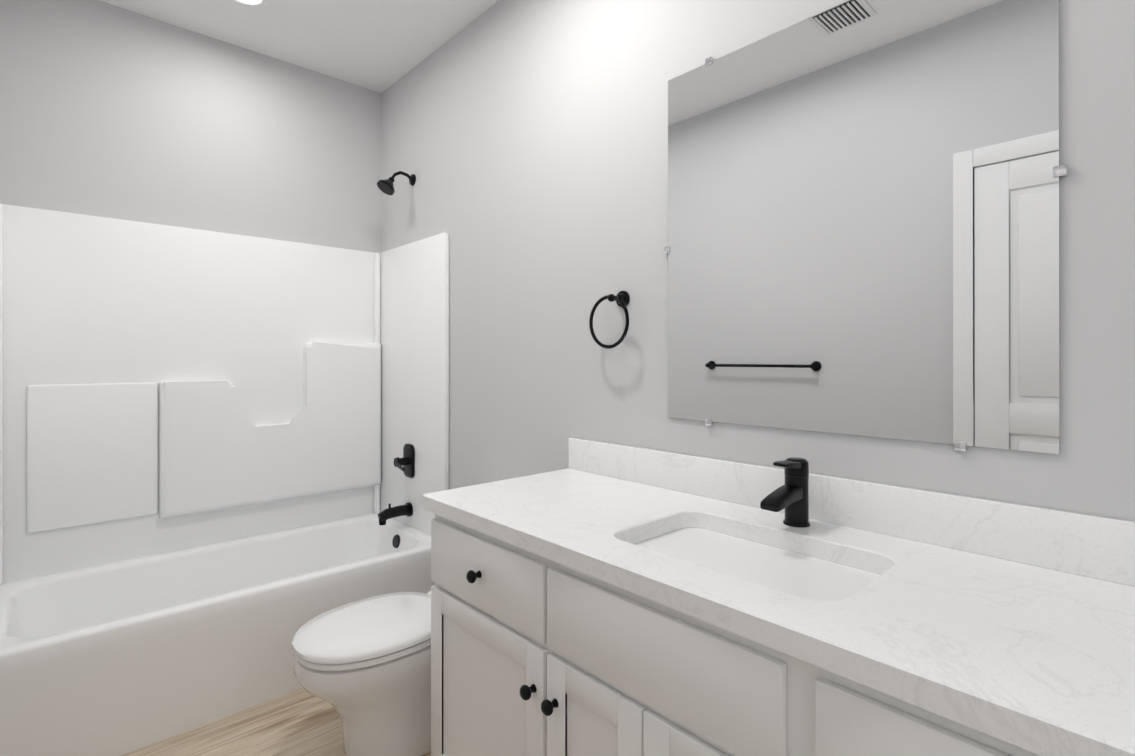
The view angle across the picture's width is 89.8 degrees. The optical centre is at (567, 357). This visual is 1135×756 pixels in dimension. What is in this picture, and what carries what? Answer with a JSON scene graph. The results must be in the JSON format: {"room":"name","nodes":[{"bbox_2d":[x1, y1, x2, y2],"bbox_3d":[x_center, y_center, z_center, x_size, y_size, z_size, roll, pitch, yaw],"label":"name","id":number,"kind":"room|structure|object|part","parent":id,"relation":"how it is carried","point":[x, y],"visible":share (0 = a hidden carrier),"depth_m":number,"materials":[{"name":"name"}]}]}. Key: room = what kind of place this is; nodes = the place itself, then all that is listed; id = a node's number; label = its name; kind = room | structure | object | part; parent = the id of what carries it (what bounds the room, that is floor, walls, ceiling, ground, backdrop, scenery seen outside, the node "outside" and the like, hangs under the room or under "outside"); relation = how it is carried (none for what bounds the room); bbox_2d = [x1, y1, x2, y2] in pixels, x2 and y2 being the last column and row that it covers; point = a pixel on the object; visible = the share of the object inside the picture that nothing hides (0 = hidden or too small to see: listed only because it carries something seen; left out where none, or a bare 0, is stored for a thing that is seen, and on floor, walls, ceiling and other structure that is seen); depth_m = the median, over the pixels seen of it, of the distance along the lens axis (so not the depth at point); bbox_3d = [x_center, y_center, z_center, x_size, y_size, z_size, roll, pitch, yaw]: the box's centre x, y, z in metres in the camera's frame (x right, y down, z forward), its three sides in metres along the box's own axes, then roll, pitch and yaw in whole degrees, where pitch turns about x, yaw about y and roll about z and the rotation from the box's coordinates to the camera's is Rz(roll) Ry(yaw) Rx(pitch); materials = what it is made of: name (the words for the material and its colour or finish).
{"room":"bathroom","nodes":[
{"label":"bathroom","id":0,"kind":"room"},
{"bbox_2d":[0,0,380,252],"bbox_3d":[-1.614,-0.099,2.633,1.724,2.700,0.100,0,0,-42],"label":"wall","id":1,"kind":"structure","parent":0,"point":[107,110],"depth_m":2.48,"materials":[{"name":"white paint"}]},
{"bbox_2d":[121,688,430,755],"bbox_3d":[-0.352,1.300,1.254,1.724,0.100,3.835,0,0,-42],"label":"floor","id":2,"kind":"structure","parent":0,"point":[301,722],"depth_m":1.89,"materials":[{"name":"brown wood"}]},
{"bbox_2d":[0,204,448,755],"bbox_3d":[-1.331,0.341,2.324,1.520,1.820,0.733,0,0,-42],"label":"shower","id":3,"kind":"object","parent":2,"relation":"on","point":[224,462],"visible":0.9,"depth_m":2.38,"materials":[{"name":"white plastic"}]},
{"bbox_2d":[0,513,434,755],"bbox_3d":[-1.331,1.041,2.323,1.520,0.420,0.733,0,0,-43],"label":"bathtub","id":4,"kind":"object","parent":3,"relation":"in","point":[117,656],"depth_m":2.03,"materials":[{"name":"white plastic"}]},
{"bbox_3d":[-0.837,0.748,2.753,0.160,0.092,0.068,0,0,-43],"label":"spout mount","id":5,"kind":"part","parent":3,"relation":"part of","materials":[{"name":"black metal"}]},
{"bbox_2d":[292,591,430,755],"bbox_3d":[-0.493,0.890,1.929,0.810,0.722,0.420,0,0,-42],"label":"toilet","id":6,"kind":"object","parent":2,"relation":"on","point":[362,667],"visible":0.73,"depth_m":1.72,"materials":[{"name":"white ceramic"}]},
{"bbox_3d":[-0.606,0.859,1.826,0.506,0.054,0.384,0,0,-43],"label":"seat","id":7,"kind":"part","parent":6,"relation":"part of","materials":[{"name":"white ceramic"}]},
{"bbox_3d":[-0.512,1.069,1.911,0.752,0.363,0.368,0,0,-43],"label":"bowl","id":8,"kind":"part","parent":6,"relation":"part of","materials":[{"name":"white ceramic"}]},
{"bbox_2d":[422,505,1069,755],"bbox_3d":[0.334,0.835,1.190,0.596,0.829,1.548,0,0,-42],"label":"bathroom vanity","id":9,"kind":"object","parent":2,"relation":"on","point":[597,598],"depth_m":1.06,"materials":[{"name":"white paint"}]},
{"bbox_2d":[422,469,1134,755],"bbox_3d":[0.339,0.400,1.200,0.576,0.040,1.580,0,0,-42],"label":"countertop","id":10,"kind":"structure","parent":9,"relation":"on","point":[1041,654],"depth_m":0.88,"materials":[{"name":"white stone"}]},
{"bbox_2d":[626,517,885,604],"bbox_3d":[0.358,0.484,1.150,0.360,0.152,0.530,0,0,-42],"label":"sink","id":11,"kind":"object","parent":10,"relation":"in","point":[812,572],"depth_m":1.19,"materials":[{"name":"white ceramic"}]},
{"bbox_2d":[758,457,817,528],"bbox_3d":[0.487,0.304,1.268,0.159,0.149,0.058,0,0,-42],"label":"faucet","id":12,"kind":"object","parent":10,"relation":"on","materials":[{"name":"black metal"}]},
{"bbox_2d":[100,0,497,92],"bbox_3d":[-0.352,-1.500,1.258,1.724,0.100,3.835,0,0,-42],"label":"ceiling","id":13,"kind":"structure","parent":0,"point":[380,46],"depth_m":2.50,"materials":[{"name":"white paint"}]},
{"bbox_2d":[230,0,268,7],"bbox_3d":[-1.285,-1.444,2.264,0.170,0.008,0.170,0,0,-42],"label":"recessed light","id":14,"kind":"object","parent":13,"relation":"in","point":[254,3],"visible":1,"depth_m":2.31,"materials":[{"name":"white"}]},
{"bbox_2d":[381,0,1134,520],"bbox_3d":[0.247,-0.100,1.804,0.100,2.700,3.835,0,0,-42],"label":"wall","id":15,"kind":"structure","parent":0,"point":[525,142],"depth_m":1.84,"materials":[{"name":"white paint"}]},
{"bbox_2d":[377,171,415,194],"bbox_3d":[-0.838,-0.854,2.778,0.184,0.127,0.088,0,0,-42],"label":"shower head","id":16,"kind":"object","parent":15,"relation":"attached to","point":[385,186],"visible":1,"depth_m":2.75},
{"bbox_2d":[589,291,629,348],"bbox_3d":[0.144,-0.121,1.791,0.068,0.185,0.168,0,0,-42],"label":"towel ring","id":17,"kind":"object","parent":15,"relation":"attached to","point":[622,299],"visible":1,"depth_m":1.78,"materials":[{"name":"black metal"}]},
{"bbox_2d":[568,437,1134,584],"bbox_3d":[0.544,0.328,1.388,0.020,0.105,1.580,0,0,-42],"label":"backsplash","id":18,"kind":"structure","parent":15,"relation":"attached to","point":[1071,542],"depth_m":1.17,"materials":[{"name":"white stone"}]},
{"bbox_2d":[664,0,1067,453],"bbox_3d":[0.590,-0.320,1.346,0.011,1.011,0.897,0,0,-42],"label":"mirror","id":19,"kind":"object","parent":15,"relation":"attached to","point":[863,217],"visible":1,"depth_m":1.25,"materials":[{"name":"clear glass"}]}
]}

